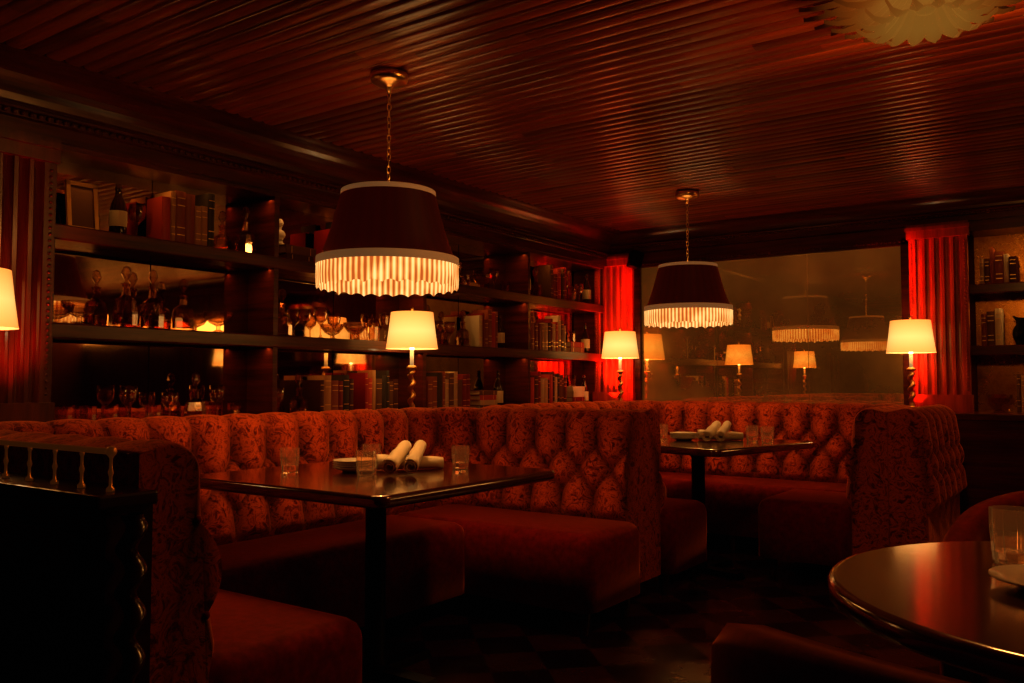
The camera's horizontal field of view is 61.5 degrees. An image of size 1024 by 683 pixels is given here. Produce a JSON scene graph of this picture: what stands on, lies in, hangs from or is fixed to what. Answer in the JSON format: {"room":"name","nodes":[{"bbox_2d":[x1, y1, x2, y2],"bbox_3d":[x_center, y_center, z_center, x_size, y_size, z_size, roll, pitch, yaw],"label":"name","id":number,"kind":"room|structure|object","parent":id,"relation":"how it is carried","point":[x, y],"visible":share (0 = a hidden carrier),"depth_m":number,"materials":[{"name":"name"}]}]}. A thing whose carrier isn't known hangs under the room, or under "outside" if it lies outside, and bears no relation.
{"room":"restaurant lounge","nodes":[
{"label":"restaurant lounge","id":0,"kind":"room"},
{"bbox_2d":[0,439,116,491],"bbox_3d":[-1.464,0.290,2.254,1.531,0.096,0.024,-2,-3,35],"label":"rail","id":1,"kind":"object","parent":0,"point":[110,451],"depth_m":1.94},
{"bbox_2d":[112,512,147,682],"bbox_3d":[-0.785,0.786,1.756,0.068,0.860,0.068,-2,-3,35],"label":"post","id":2,"kind":"object","parent":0,"point":[126,549],"depth_m":1.75,"materials":[{"name":"wood"}]},
{"bbox_2d":[277,388,284,404],"bbox_3d":[-1.291,0.341,4.723,0.080,0.170,0.078,-2,-3,35],"label":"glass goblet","id":3,"kind":"object","parent":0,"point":[282,388],"visible":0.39,"depth_m":4.72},
{"bbox_2d":[0,0,1023,231],"bbox_3d":[1.008,-1.246,0.910,8.435,0.022,11.396,-2,-3,35],"label":"ceiling slats","id":4,"kind":"object","parent":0,"point":[600,112],"depth_m":3.76,"materials":[{"name":"wood"}]},
{"bbox_2d":[799,0,1023,46],"bbox_3d":[1.275,-1.054,2.655,0.740,0.175,0.735,-2,-3,35],"label":"light","id":5,"kind":"object","parent":4,"relation":"attached to","point":[892,22],"depth_m":2.71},
{"bbox_2d":[360,533,939,682],"bbox_3d":[0.999,1.219,0.779,8.635,0.100,11.520,-2,-3,35],"label":"floor","id":6,"kind":"structure","parent":0,"point":[669,638],"depth_m":3.95,"materials":[{"name":"tile"}]},
{"bbox_2d":[200,461,554,682],"bbox_3d":[-0.531,0.902,3.349,1.040,0.780,1.040,-2,-3,35],"label":"table","id":7,"kind":"object","parent":6,"relation":"on","point":[319,482],"visible":0.72,"depth_m":3.24,"materials":[{"name":"brown wood"}]},
{"bbox_2d":[280,447,299,471],"bbox_3d":[-0.883,0.468,3.416,0.076,0.092,0.072,0,-3,-6],"label":"glass tumbler","id":8,"kind":"object","parent":7,"relation":"on","point":[289,456],"visible":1,"depth_m":3.39,"materials":[{"name":"clear glass"}]},
{"bbox_2d":[333,458,375,471],"bbox_3d":[-0.623,0.490,3.405,0.170,0.046,0.170,-2,-3,35],"label":"plates","id":9,"kind":"object","parent":7,"relation":"on","point":[343,464],"visible":0.52,"depth_m":3.34,"materials":[{"name":"white ceramic"}]},
{"bbox_2d":[356,450,375,475],"bbox_3d":[-0.555,0.460,3.265,0.076,0.092,0.072,-2,-3,34],"label":"glass tumbler","id":10,"kind":"object","parent":7,"relation":"on","point":[365,459],"visible":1,"depth_m":3.24,"materials":[{"name":"clear glass"}]},
{"bbox_2d":[363,443,380,465],"bbox_3d":[-0.592,0.478,3.623,0.076,0.092,0.072,1,-3,-11],"label":"glass tumbler","id":11,"kind":"object","parent":7,"relation":"on","point":[368,446],"visible":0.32,"depth_m":3.60,"materials":[{"name":"clear glass"}]},
{"bbox_2d":[382,440,410,473],"bbox_3d":[-0.442,0.450,3.359,0.057,0.114,0.257,0,-3,10],"label":"roll","id":12,"kind":"object","parent":7,"relation":"on","point":[395,458],"visible":1,"depth_m":3.29,"materials":[{"name":"beige fabric"}]},
{"bbox_2d":[376,454,443,469],"bbox_3d":[-0.413,0.486,3.487,0.271,0.062,0.056,1,-3,-16],"label":"roll","id":13,"kind":"object","parent":7,"relation":"on","point":[426,461],"visible":0.53,"depth_m":3.48,"materials":[{"name":"beige fabric"}]},
{"bbox_2d":[404,440,426,473],"bbox_3d":[-0.379,0.451,3.381,0.056,0.114,0.257,0,-3,2],"label":"roll","id":14,"kind":"object","parent":7,"relation":"on","point":[413,460],"visible":1,"depth_m":3.30,"materials":[{"name":"beige fabric"}]},
{"bbox_2d":[452,445,468,468],"bbox_3d":[-0.211,0.473,3.521,0.076,0.092,0.072,1,-3,-22],"label":"glass tumbler","id":15,"kind":"object","parent":7,"relation":"on","point":[460,453],"visible":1,"depth_m":3.49,"materials":[{"name":"clear glass"}]},
{"bbox_2d":[209,471,851,682],"bbox_3d":[0.348,1.044,4.218,1.887,0.340,4.777,-2,-3,35],"label":"banquette","id":16,"kind":"object","parent":6,"relation":"on","point":[287,607],"visible":0.48,"depth_m":3.89,"materials":[{"name":"fabric"}]},
{"bbox_2d":[0,407,643,682],"bbox_3d":[-0.613,0.744,3.531,1.515,0.875,2.910,-2,-3,35],"label":"banquette","id":17,"kind":"object","parent":16,"relation":"on","point":[168,455],"visible":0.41,"depth_m":3.80,"materials":[{"name":"fabric"}]},
{"bbox_2d":[483,400,910,580],"bbox_3d":[1.189,0.835,5.420,2.275,0.875,2.251,-2,-3,35],"label":"banquette","id":18,"kind":"object","parent":16,"relation":"on","point":[859,447],"visible":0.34,"depth_m":5.85,"materials":[{"name":"fabric"}]},
{"bbox_2d":[194,425,837,619],"bbox_3d":[0.485,0.640,4.141,2.329,0.252,4.880,-2,-3,35],"label":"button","id":19,"kind":"object","parent":18,"relation":"attached to","point":[198,519],"visible":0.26,"depth_m":2.05,"materials":[{"name":"fabric"}]},
{"bbox_2d":[887,404,966,546],"bbox_3d":[2.444,0.815,5.008,0.243,0.875,1.095,-2,-3,35],"label":"banquette","id":20,"kind":"object","parent":16,"relation":"on","point":[927,474],"visible":0.77,"depth_m":4.61,"materials":[{"name":"fabric"}]},
{"bbox_2d":[661,435,813,580],"bbox_3d":[1.125,0.991,5.188,1.000,0.780,1.000,2,-4,-41],"label":"table","id":21,"kind":"object","parent":6,"relation":"on","point":[697,449],"visible":0.58,"depth_m":4.99,"materials":[{"name":"brown wood"}]},
{"bbox_2d":[660,424,667,438],"bbox_3d":[0.936,0.562,5.372,0.076,0.092,0.072,-1,-3,16],"label":"glass tumbler","id":22,"kind":"object","parent":21,"relation":"on","point":[663,427],"visible":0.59,"depth_m":5.34,"materials":[{"name":"clear glass"}]},
{"bbox_2d":[670,432,697,439],"bbox_3d":[1.053,0.580,5.275,0.170,0.046,0.170,-2,-3,35],"label":"plates","id":23,"kind":"object","parent":21,"relation":"on","point":[675,435],"visible":1,"depth_m":5.22,"materials":[{"name":"white ceramic"}]},
{"bbox_2d":[702,421,720,441],"bbox_3d":[1.200,0.538,5.170,0.057,0.114,0.257,-1,-3,28],"label":"roll","id":24,"kind":"object","parent":21,"relation":"on","point":[712,429],"visible":1,"depth_m":5.10,"materials":[{"name":"beige fabric"}]},
{"bbox_2d":[698,430,742,439],"bbox_3d":[1.279,0.573,5.276,0.271,0.062,0.056,0,-3,5],"label":"roll","id":25,"kind":"object","parent":21,"relation":"on","point":[730,435],"visible":0.6,"depth_m":5.25,"materials":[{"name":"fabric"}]},
{"bbox_2d":[716,421,730,441],"bbox_3d":[1.271,0.537,5.165,0.057,0.114,0.257,-1,-3,23],"label":"roll","id":26,"kind":"object","parent":21,"relation":"on","point":[721,434],"visible":1,"depth_m":5.09,"materials":[{"name":"beige fabric"}]},
{"bbox_2d":[745,425,757,440],"bbox_3d":[1.451,0.554,5.200,0.076,0.092,0.072,-1,-3,27],"label":"glass tumbler","id":27,"kind":"object","parent":21,"relation":"on","point":[751,430],"visible":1,"depth_m":5.17,"materials":[{"name":"clear glass"}]},
{"bbox_2d":[760,426,773,442],"bbox_3d":[1.504,0.547,5.066,0.076,0.092,0.072,1,-3,-17],"label":"glass tumbler","id":28,"kind":"object","parent":21,"relation":"on","point":[767,432],"visible":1,"depth_m":5.04,"materials":[{"name":"clear glass"}]},
{"bbox_2d":[711,623,970,682],"bbox_3d":[0.552,0.754,0.993,0.607,0.850,0.694,2,-3,-37],"label":"tub chair","id":29,"kind":"object","parent":6,"relation":"on","point":[741,653],"visible":1,"depth_m":0.92,"materials":[{"name":"fabric"}]},
{"bbox_2d":[827,541,1023,682],"bbox_3d":[1.068,0.808,1.387,1.040,0.780,1.040,-2,-3,35],"label":"table","id":30,"kind":"object","parent":6,"relation":"on","point":[939,601],"visible":0.94,"depth_m":1.38,"materials":[{"name":"brown wood"}]},
{"bbox_2d":[988,505,1023,564],"bbox_3d":[0.973,0.377,1.672,0.080,0.105,0.076,-2,-3,35],"label":"glass tumbler","id":31,"kind":"object","parent":30,"relation":"on","point":[1006,523],"visible":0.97,"depth_m":1.65,"materials":[{"name":"clear glass"}]},
{"bbox_2d":[988,564,1023,587],"bbox_3d":[0.931,0.410,1.455,0.220,0.019,0.220,-2,-3,35],"label":"plates","id":32,"kind":"object","parent":30,"relation":"on","point":[1011,574],"visible":1,"depth_m":1.51,"materials":[{"name":"white ceramic"}]},
{"bbox_2d":[939,490,1023,682],"bbox_3d":[1.493,0.813,2.120,0.772,0.840,0.686,-2,-4,40],"label":"tub chair","id":33,"kind":"object","parent":6,"relation":"on","point":[972,524],"visible":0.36,"depth_m":2.32,"materials":[{"name":"fabric"}]},
{"bbox_2d":[634,227,909,405],"bbox_3d":[2.670,-0.147,6.389,4.900,1.310,0.348,-2,-3,35],"label":"frame","id":34,"kind":"object","parent":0,"point":[894,237],"depth_m":6.62,"materials":[{"name":"wood"}]},
{"bbox_2d":[641,246,903,403],"bbox_3d":[2.038,-0.099,6.863,2.176,1.220,0.300,-2,-3,35],"label":"mirror","id":35,"kind":"object","parent":34,"relation":"in","point":[809,328],"depth_m":6.60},
{"bbox_2d":[904,220,973,412],"bbox_3d":[2.960,-0.168,5.960,0.410,1.310,0.075,-2,-3,35],"label":"pilaster","id":36,"kind":"object","parent":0,"point":[938,252],"visible":0.85,"depth_m":5.94,"materials":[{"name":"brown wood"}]},
{"bbox_2d":[968,234,977,410],"bbox_3d":[4.295,0.180,5.497,8.435,2.430,0.100,-2,-3,35],"label":"wall","id":37,"kind":"structure","parent":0,"point":[970,238],"depth_m":6.16,"materials":[{"name":"brown wood"}]},
{"bbox_2d":[954,411,1023,514],"bbox_3d":[1.162,0.869,4.205,4.900,0.930,5.570,-2,-3,35],"label":"base cabinet","id":38,"kind":"object","parent":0,"point":[992,443],"depth_m":5.51,"materials":[{"name":"brown wood"}]},
{"bbox_2d":[0,268,18,329],"bbox_3d":[-2.016,0.023,3.197,0.316,0.661,0.316,-2,-3,35],"label":"table lamp","id":39,"kind":"object","parent":38,"relation":"on","point":[8,313],"visible":1,"depth_m":3.20,"materials":[{"name":"beige fabric"}]},
{"bbox_2d":[0,126,64,421],"bbox_3d":[-2.018,-0.243,3.420,0.075,1.215,0.410,-2,-3,35],"label":"pilaster","id":40,"kind":"object","parent":38,"relation":"on","point":[28,161],"visible":1,"depth_m":3.49,"materials":[{"name":"brown wood"}]},
{"bbox_2d":[55,407,72,419],"bbox_3d":[-1.945,0.331,3.733,0.072,0.095,0.068,-2,-3,35],"label":"glass tumbler","id":41,"kind":"object","parent":38,"relation":"on","point":[56,408],"visible":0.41,"depth_m":3.71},
{"bbox_2d":[79,406,96,420],"bbox_3d":[-1.878,0.334,3.808,0.072,0.095,0.068,-2,-3,35],"label":"glass tumbler","id":42,"kind":"object","parent":38,"relation":"on","point":[80,407],"visible":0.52,"depth_m":3.81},
{"bbox_2d":[101,406,117,418],"bbox_3d":[-1.821,0.338,3.890,0.072,0.095,0.068,-2,-3,35],"label":"glass tumbler","id":43,"kind":"object","parent":38,"relation":"on","point":[102,407],"visible":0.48,"depth_m":3.87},
{"bbox_2d":[119,385,137,407],"bbox_3d":[-1.783,0.297,3.994,0.080,0.187,0.078,-2,-3,35],"label":"glass goblet","id":44,"kind":"object","parent":38,"relation":"on","point":[135,386],"visible":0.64,"depth_m":3.99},
{"bbox_2d":[161,392,178,415],"bbox_3d":[-1.659,0.323,4.168,0.080,0.152,0.078,-2,-3,35],"label":"glass goblet","id":45,"kind":"object","parent":38,"relation":"on","point":[177,393],"visible":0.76,"depth_m":4.16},
{"bbox_2d":[183,373,205,416],"bbox_3d":[-1.575,0.279,4.277,0.112,0.251,0.107,-2,-3,35],"label":"decanter","id":46,"kind":"object","parent":38,"relation":"on","point":[197,389],"visible":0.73,"depth_m":4.25,"materials":[{"name":"clear glass"}]},
{"bbox_2d":[209,385,224,405],"bbox_3d":[-1.509,0.318,4.400,0.080,0.186,0.078,-2,-3,35],"label":"glass goblet","id":47,"kind":"object","parent":38,"relation":"on","point":[210,386],"visible":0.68,"depth_m":4.39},
{"bbox_2d":[289,373,308,412],"bbox_3d":[-1.195,0.303,4.822,0.112,0.255,0.107,-2,-3,35],"label":"decanter","id":48,"kind":"object","parent":38,"relation":"on","point":[295,397],"visible":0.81,"depth_m":4.81,"materials":[{"name":"clear glass"}]},
{"bbox_2d":[50,145,604,413],"bbox_3d":[-0.644,-0.137,5.612,0.215,1.215,4.800,-2,-3,35],"label":"wall shelving","id":49,"kind":"object","parent":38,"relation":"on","point":[262,340],"visible":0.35,"depth_m":4.63,"materials":[{"name":"brown wood"}]},
{"bbox_2d":[61,300,97,323],"bbox_3d":[-1.920,-0.123,3.817,0.150,0.110,0.150,-2,-3,35],"label":"glass bowl","id":50,"kind":"object","parent":49,"relation":"on","point":[88,311],"visible":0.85,"depth_m":3.80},
{"bbox_2d":[65,179,98,229],"bbox_3d":[-1.936,-0.597,3.839,0.105,0.222,0.140,-2,-3,35],"label":"photo frame","id":51,"kind":"object","parent":49,"relation":"on","point":[81,199],"visible":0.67,"depth_m":3.82,"materials":[{"name":"wood"}]},
{"bbox_2d":[109,184,126,233],"bbox_3d":[-1.813,-0.603,3.961,0.078,0.242,0.076,-2,-3,35],"label":"bottle","id":52,"kind":"object","parent":49,"relation":"on","point":[118,209],"visible":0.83,"depth_m":3.93,"materials":[{"name":"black glass"}]},
{"bbox_2d":[112,265,137,326],"bbox_3d":[-1.782,-0.206,3.969,0.112,0.291,0.107,-2,-3,35],"label":"decanter","id":53,"kind":"object","parent":49,"relation":"on","point":[117,318],"visible":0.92,"depth_m":3.93,"materials":[{"name":"clear glass"}]},
{"bbox_2d":[128,204,145,225],"bbox_3d":[-1.780,-0.561,4.082,0.080,0.170,0.078,-2,-3,35],"label":"glass goblet","id":54,"kind":"object","parent":49,"relation":"on","point":[130,205],"visible":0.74,"depth_m":4.08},
{"bbox_2d":[140,269,163,328],"bbox_3d":[-1.724,-0.201,4.123,0.112,0.294,0.107,-2,-3,35],"label":"decanter","id":55,"kind":"object","parent":49,"relation":"on","point":[146,320],"visible":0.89,"depth_m":4.08,"materials":[{"name":"clear glass"}]},
{"bbox_2d":[146,190,214,246],"bbox_3d":[-1.636,-0.606,4.240,0.153,0.275,0.289,-2,-3,35],"label":"books","id":56,"kind":"object","parent":49,"relation":"in","point":[179,216],"visible":0.8,"depth_m":4.17,"materials":[{"name":"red paper"}]},
{"bbox_2d":[171,279,194,329],"bbox_3d":[-1.624,-0.180,4.248,0.112,0.264,0.107,-2,-3,35],"label":"decanter","id":57,"kind":"object","parent":49,"relation":"on","point":[175,323],"visible":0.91,"depth_m":4.22,"materials":[{"name":"clear glass"}]},
{"bbox_2d":[203,311,233,331],"bbox_3d":[-1.504,-0.095,4.404,0.150,0.110,0.150,-2,-3,35],"label":"glass bowl","id":58,"kind":"object","parent":49,"relation":"on","point":[227,318],"visible":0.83,"depth_m":4.38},
{"bbox_2d":[235,206,255,252],"bbox_3d":[-1.412,-0.586,4.558,0.112,0.266,0.107,-2,-3,35],"label":"decanter","id":59,"kind":"object","parent":49,"relation":"on","point":[246,247],"visible":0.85,"depth_m":4.53,"materials":[{"name":"clear glass"}]},
{"bbox_2d":[278,288,291,335],"bbox_3d":[-1.272,-0.159,4.758,0.112,0.272,0.107,-2,-3,35],"label":"decanter","id":60,"kind":"object","parent":49,"relation":"on","point":[281,329],"visible":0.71,"depth_m":4.74,"materials":[{"name":"clear glass"}]},
{"bbox_2d":[279,244,315,261],"bbox_3d":[-1.228,-0.483,4.822,0.141,0.086,0.216,-2,-3,35],"label":"books","id":61,"kind":"object","parent":49,"relation":"on","point":[285,250],"visible":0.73,"depth_m":4.76,"materials":[{"name":"beige paper"}]},
{"bbox_2d":[279,219,285,244],"bbox_3d":[-1.283,-0.605,4.750,0.056,0.148,0.066,0,-3,0],"label":"figurine","id":62,"kind":"object","parent":61,"relation":"on","point":[282,234],"visible":0.56,"depth_m":4.74,"materials":[{"name":"ceramic"}]},
{"bbox_2d":[297,309,310,336],"bbox_3d":[-1.175,-0.099,4.858,0.080,0.162,0.078,-2,-3,35],"label":"glass goblet","id":63,"kind":"object","parent":49,"relation":"on","point":[298,310],"visible":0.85,"depth_m":4.85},
{"bbox_2d":[51,162,583,419],"bbox_3d":[-0.739,-0.124,5.679,0.019,1.195,4.794,-2,-3,35],"label":"mirror","id":64,"kind":"object","parent":49,"relation":"attached to","point":[87,374],"depth_m":4.47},
{"bbox_2d":[314,307,327,336],"bbox_3d":[-1.101,-0.104,4.947,0.080,0.181,0.078,-2,-3,35],"label":"glass goblet","id":65,"kind":"object","parent":49,"relation":"on","point":[315,308],"visible":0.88,"depth_m":4.94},
{"bbox_2d":[314,222,331,261],"bbox_3d":[-1.041,-0.566,5.072,0.145,0.275,0.207,-2,-3,35],"label":"books","id":66,"kind":"object","parent":49,"relation":"on","point":[320,236],"visible":0.05,"depth_m":5.00,"materials":[{"name":"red paper"}]},
{"bbox_2d":[327,313,340,338],"bbox_3d":[-1.046,-0.086,5.048,0.080,0.154,0.078,-2,-3,35],"label":"glass goblet","id":67,"kind":"object","parent":49,"relation":"on","point":[339,315],"visible":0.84,"depth_m":5.04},
{"bbox_2d":[343,322,366,339],"bbox_3d":[-0.947,-0.057,5.191,0.150,0.110,0.150,-2,-3,35],"label":"glass bowl","id":68,"kind":"object","parent":49,"relation":"on","point":[356,333],"visible":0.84,"depth_m":5.17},
{"bbox_2d":[368,327,379,340],"bbox_3d":[-0.859,-0.042,5.342,0.072,0.095,0.068,-2,-3,35],"label":"glass tumbler","id":69,"kind":"object","parent":49,"relation":"on","point":[368,327],"visible":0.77,"depth_m":5.33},
{"bbox_2d":[379,313,390,328],"bbox_3d":[-0.802,-0.085,5.433,0.080,0.189,0.078,-2,-3,35],"label":"glass goblet","id":70,"kind":"object","parent":49,"relation":"on","point":[379,313],"visible":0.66,"depth_m":5.42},
{"bbox_2d":[444,322,454,344],"bbox_3d":[-0.431,-0.051,5.942,0.080,0.170,0.078,-2,-3,35],"label":"glass goblet","id":71,"kind":"object","parent":49,"relation":"on","point":[444,322],"visible":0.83,"depth_m":5.93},
{"bbox_2d":[455,310,470,345],"bbox_3d":[-0.344,-0.092,6.047,0.112,0.263,0.107,-2,-3,35],"label":"decanter","id":72,"kind":"object","parent":49,"relation":"on","point":[461,341],"visible":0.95,"depth_m":6.02,"materials":[{"name":"clear glass"}]},
{"bbox_2d":[463,309,497,347],"bbox_3d":[-0.226,-0.091,6.209,0.151,0.276,0.220,-2,-3,35],"label":"books","id":73,"kind":"object","parent":49,"relation":"in","point":[482,325],"visible":0.79,"depth_m":6.14,"materials":[{"name":"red paper"}]},
{"bbox_2d":[472,274,491,286],"bbox_3d":[-0.217,-0.427,6.243,0.150,0.110,0.150,-2,-3,35],"label":"glass bowl","id":74,"kind":"object","parent":49,"relation":"on","point":[483,283],"visible":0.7,"depth_m":6.23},
{"bbox_2d":[489,269,498,288],"bbox_3d":[-0.134,-0.452,6.406,0.080,0.176,0.078,-2,-3,35],"label":"glass goblet","id":75,"kind":"object","parent":49,"relation":"on","point":[489,269],"visible":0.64,"depth_m":6.40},
{"bbox_2d":[498,315,504,347],"bbox_3d":[-0.091,-0.069,6.423,0.078,0.253,0.076,-2,-3,35],"label":"bottle","id":76,"kind":"object","parent":49,"relation":"on","point":[501,333],"visible":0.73,"depth_m":6.39,"materials":[{"name":"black glass"}]},
{"bbox_2d":[500,281,509,290],"bbox_3d":[-0.052,-0.408,6.481,0.072,0.095,0.068,-2,-3,35],"label":"glass tumbler","id":77,"kind":"object","parent":49,"relation":"on","point":[500,281],"visible":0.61,"depth_m":6.47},
{"bbox_2d":[530,311,565,351],"bbox_3d":[0.234,-0.070,6.859,0.151,0.298,0.513,-2,-3,35],"label":"books","id":78,"kind":"object","parent":49,"relation":"in","point":[549,333],"visible":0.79,"depth_m":6.83,"materials":[{"name":"beige paper"}]},
{"bbox_2d":[535,265,566,299],"bbox_3d":[0.317,-0.473,6.999,0.153,0.275,0.246,-2,-3,35],"label":"books","id":79,"kind":"object","parent":49,"relation":"in","point":[553,280],"visible":0.82,"depth_m":6.92,"materials":[{"name":"beige paper"}]},
{"bbox_2d":[566,269,575,300],"bbox_3d":[0.482,-0.467,7.235,0.112,0.286,0.107,-2,-3,35],"label":"decanter","id":80,"kind":"object","parent":49,"relation":"on","point":[568,297],"visible":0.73,"depth_m":7.21,"materials":[{"name":"clear glass"}]},
{"bbox_2d":[566,342,583,352],"bbox_3d":[0.493,0.052,7.235,0.141,0.090,0.216,-2,-3,35],"label":"books","id":81,"kind":"object","parent":49,"relation":"on","point":[570,346],"visible":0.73,"depth_m":7.16,"materials":[{"name":"beige paper"}]},
{"bbox_2d":[567,331,575,341],"bbox_3d":[0.501,-0.042,7.241,0.072,0.095,0.068,-2,-3,35],"label":"glass tumbler","id":82,"kind":"object","parent":81,"relation":"on","point":[567,331],"visible":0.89,"depth_m":7.23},
{"bbox_2d":[581,324,589,352],"bbox_3d":[0.633,-0.024,7.417,0.078,0.259,0.076,-2,-3,35],"label":"bottle","id":83,"kind":"object","parent":49,"relation":"on","point":[585,338],"visible":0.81,"depth_m":7.39,"materials":[{"name":"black glass"}]},
{"bbox_2d":[582,274,590,303],"bbox_3d":[0.645,-0.450,7.432,0.078,0.271,0.076,-2,-3,35],"label":"bottle","id":84,"kind":"object","parent":49,"relation":"on","point":[586,294],"visible":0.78,"depth_m":7.40,"materials":[{"name":"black glass"}]},
{"bbox_2d":[302,375,353,411],"bbox_3d":[-1.067,0.317,5.001,0.153,0.245,0.261,-2,-3,35],"label":"books","id":85,"kind":"object","parent":38,"relation":"on","point":[322,392],"visible":0.7,"depth_m":4.93,"materials":[{"name":"beige paper"}]},
{"bbox_2d":[348,370,397,409],"bbox_3d":[-0.852,0.316,5.301,0.150,0.276,0.289,-2,-3,35],"label":"books","id":86,"kind":"object","parent":38,"relation":"on","point":[373,389],"visible":0.78,"depth_m":5.22,"materials":[{"name":"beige paper"}]},
{"bbox_2d":[386,307,437,406],"bbox_3d":[-0.604,0.119,5.191,0.316,0.661,0.316,-2,-3,35],"label":"table lamp","id":87,"kind":"object","parent":38,"relation":"on","point":[411,330],"visible":0.88,"depth_m":5.09,"materials":[{"name":"beige fabric"}]},
{"bbox_2d":[426,371,469,408],"bbox_3d":[-0.479,0.342,5.832,0.152,0.276,0.447,-2,-3,35],"label":"books","id":88,"kind":"object","parent":38,"relation":"on","point":[443,389],"visible":0.77,"depth_m":5.78,"materials":[{"name":"beige paper"}]},
{"bbox_2d":[470,390,496,407],"bbox_3d":[-0.226,0.425,6.203,0.148,0.146,0.212,-2,-3,35],"label":"books","id":89,"kind":"object","parent":38,"relation":"on","point":[478,398],"visible":0.83,"depth_m":6.12,"materials":[{"name":"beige paper"}]},
{"bbox_2d":[493,370,502,404],"bbox_3d":[-0.102,0.360,6.383,0.078,0.292,0.076,-2,-3,35],"label":"bottle","id":90,"kind":"object","parent":38,"relation":"on","point":[498,386],"visible":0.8,"depth_m":6.36,"materials":[{"name":"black glass"}]},
{"bbox_2d":[530,371,566,403],"bbox_3d":[0.238,0.383,6.842,0.150,0.290,0.526,-2,-3,35],"label":"books","id":91,"kind":"object","parent":38,"relation":"on","point":[545,386],"visible":0.68,"depth_m":6.80,"materials":[{"name":"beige paper"}]},
{"bbox_2d":[567,386,584,401],"bbox_3d":[0.500,0.462,7.231,0.148,0.170,0.204,-2,-3,35],"label":"books","id":92,"kind":"object","parent":38,"relation":"on","point":[574,393],"visible":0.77,"depth_m":7.16,"materials":[{"name":"beige paper"}]},
{"bbox_2d":[581,375,588,400],"bbox_3d":[0.621,0.424,7.417,0.078,0.263,0.076,-2,-3,35],"label":"bottle","id":93,"kind":"object","parent":38,"relation":"on","point":[583,376],"visible":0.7,"depth_m":7.40,"materials":[{"name":"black glass"}]},
{"bbox_2d":[601,328,638,400],"bbox_3d":[0.901,0.214,7.162,0.316,0.661,0.316,-2,-3,35],"label":"table lamp","id":94,"kind":"object","parent":38,"relation":"on","point":[620,345],"visible":0.84,"depth_m":7.06,"materials":[{"name":"beige fabric"}]},
{"bbox_2d":[886,316,936,406],"bbox_3d":[2.726,0.152,5.873,0.316,0.661,0.316,-2,-3,35],"label":"table lamp","id":95,"kind":"object","parent":38,"relation":"on","point":[910,336],"visible":0.9,"depth_m":5.78,"materials":[{"name":"fabric"}]},
{"bbox_2d":[969,216,1023,355],"bbox_3d":[3.686,-0.375,5.697,1.130,0.922,0.320,-2,-3,35],"label":"bookcase","id":96,"kind":"object","parent":38,"relation":"on","point":[1010,225],"visible":1,"depth_m":5.82,"materials":[{"name":"brown wood"}]},
{"bbox_2d":[981,308,1003,345],"bbox_3d":[3.308,-0.094,5.918,0.123,0.254,0.152,-2,-3,35],"label":"books","id":97,"kind":"object","parent":96,"relation":"in","point":[992,322],"visible":0.91,"depth_m":5.86,"materials":[{"name":"beige paper"}]},
{"bbox_2d":[979,248,1018,283],"bbox_3d":[3.347,-0.512,5.909,0.220,0.248,0.149,-2,-3,35],"label":"books","id":98,"kind":"object","parent":96,"relation":"in","point":[1001,267],"visible":0.91,"depth_m":5.85,"materials":[{"name":"beige paper"}]},
{"bbox_2d":[1012,316,1023,344],"bbox_3d":[3.453,-0.072,5.833,0.100,0.202,0.107,1,-3,-24],"label":"pitcher","id":99,"kind":"object","parent":96,"relation":"in","point":[1018,330],"visible":0.88,"depth_m":5.81,"materials":[{"name":"ceramic"}]},
{"bbox_2d":[986,394,1012,411],"bbox_3d":[3.341,0.422,5.891,0.160,0.120,0.160,-2,-3,35],"label":"glass bowl","id":100,"kind":"object","parent":38,"relation":"on","point":[992,400],"visible":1,"depth_m":5.87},
{"bbox_2d":[1016,374,1023,412],"bbox_3d":[3.649,0.323,5.657,0.557,0.296,0.153,-2,-3,35],"label":"books","id":101,"kind":"object","parent":38,"relation":"on","point":[1019,377],"visible":1,"depth_m":5.75,"materials":[{"name":"beige paper"}]},
{"bbox_2d":[974,233,1023,411],"bbox_3d":[3.772,-0.140,5.808,1.130,1.240,0.019,-2,-3,35],"label":"panel","id":102,"kind":"object","parent":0,"point":[996,374],"depth_m":6.03,"materials":[{"name":"wood"}]},
{"bbox_3d":[0.999,-1.308,0.901,8.635,0.100,11.520,-2,-3,35],"label":"ceiling","id":103,"kind":"structure","parent":0,"visible":0},
{"bbox_2d":[315,68,458,296],"bbox_3d":[-0.506,-0.653,3.529,0.580,0.895,0.580,1,-3,-22],"label":"pendant lamp","id":104,"kind":"object","parent":103,"relation":"hanging from","point":[389,237],"visible":1,"depth_m":3.33,"materials":[{"name":"fabric"}]},
{"bbox_2d":[644,190,732,327],"bbox_3d":[1.169,-0.547,5.722,0.580,0.895,0.580,1,-3,-22],"label":"pendant lamp","id":105,"kind":"object","parent":103,"relation":"hanging from","point":[686,294],"visible":1,"depth_m":5.52,"materials":[{"name":"fabric"}]},
{"bbox_3d":[6.034,0.203,4.008,3.880,2.240,0.320,-2,-3,35],"label":"wall","id":106,"kind":"structure","parent":0,"visible":0},
{"bbox_2d":[593,253,635,401],"bbox_3d":[0.877,-0.097,7.430,0.410,1.310,0.075,-2,-3,35],"label":"pilaster","id":107,"kind":"object","parent":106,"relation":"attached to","point":[618,279],"visible":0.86,"depth_m":7.42,"materials":[{"name":"brown wood"}]},
{"bbox_2d":[610,186,1023,254],"bbox_3d":[4.112,-0.960,5.106,8.180,0.190,0.200,-2,-3,35],"label":"crown molding","id":108,"kind":"structure","parent":106,"relation":"attached to","point":[1002,202],"depth_m":6.37,"materials":[{"name":"brown wood"}]},
{"bbox_3d":[-3.954,-0.039,0.937,0.235,2.429,5.740,-2,-3,35],"label":"wall","id":109,"kind":"structure","parent":0,"visible":0},
{"bbox_2d":[0,41,622,265],"bbox_3d":[-2.242,-1.014,2.996,0.240,0.285,10.979,-2,-3,35],"label":"crown molding","id":110,"kind":"structure","parent":109,"relation":"attached to","point":[80,107],"depth_m":4.23,"materials":[{"name":"brown wood"}]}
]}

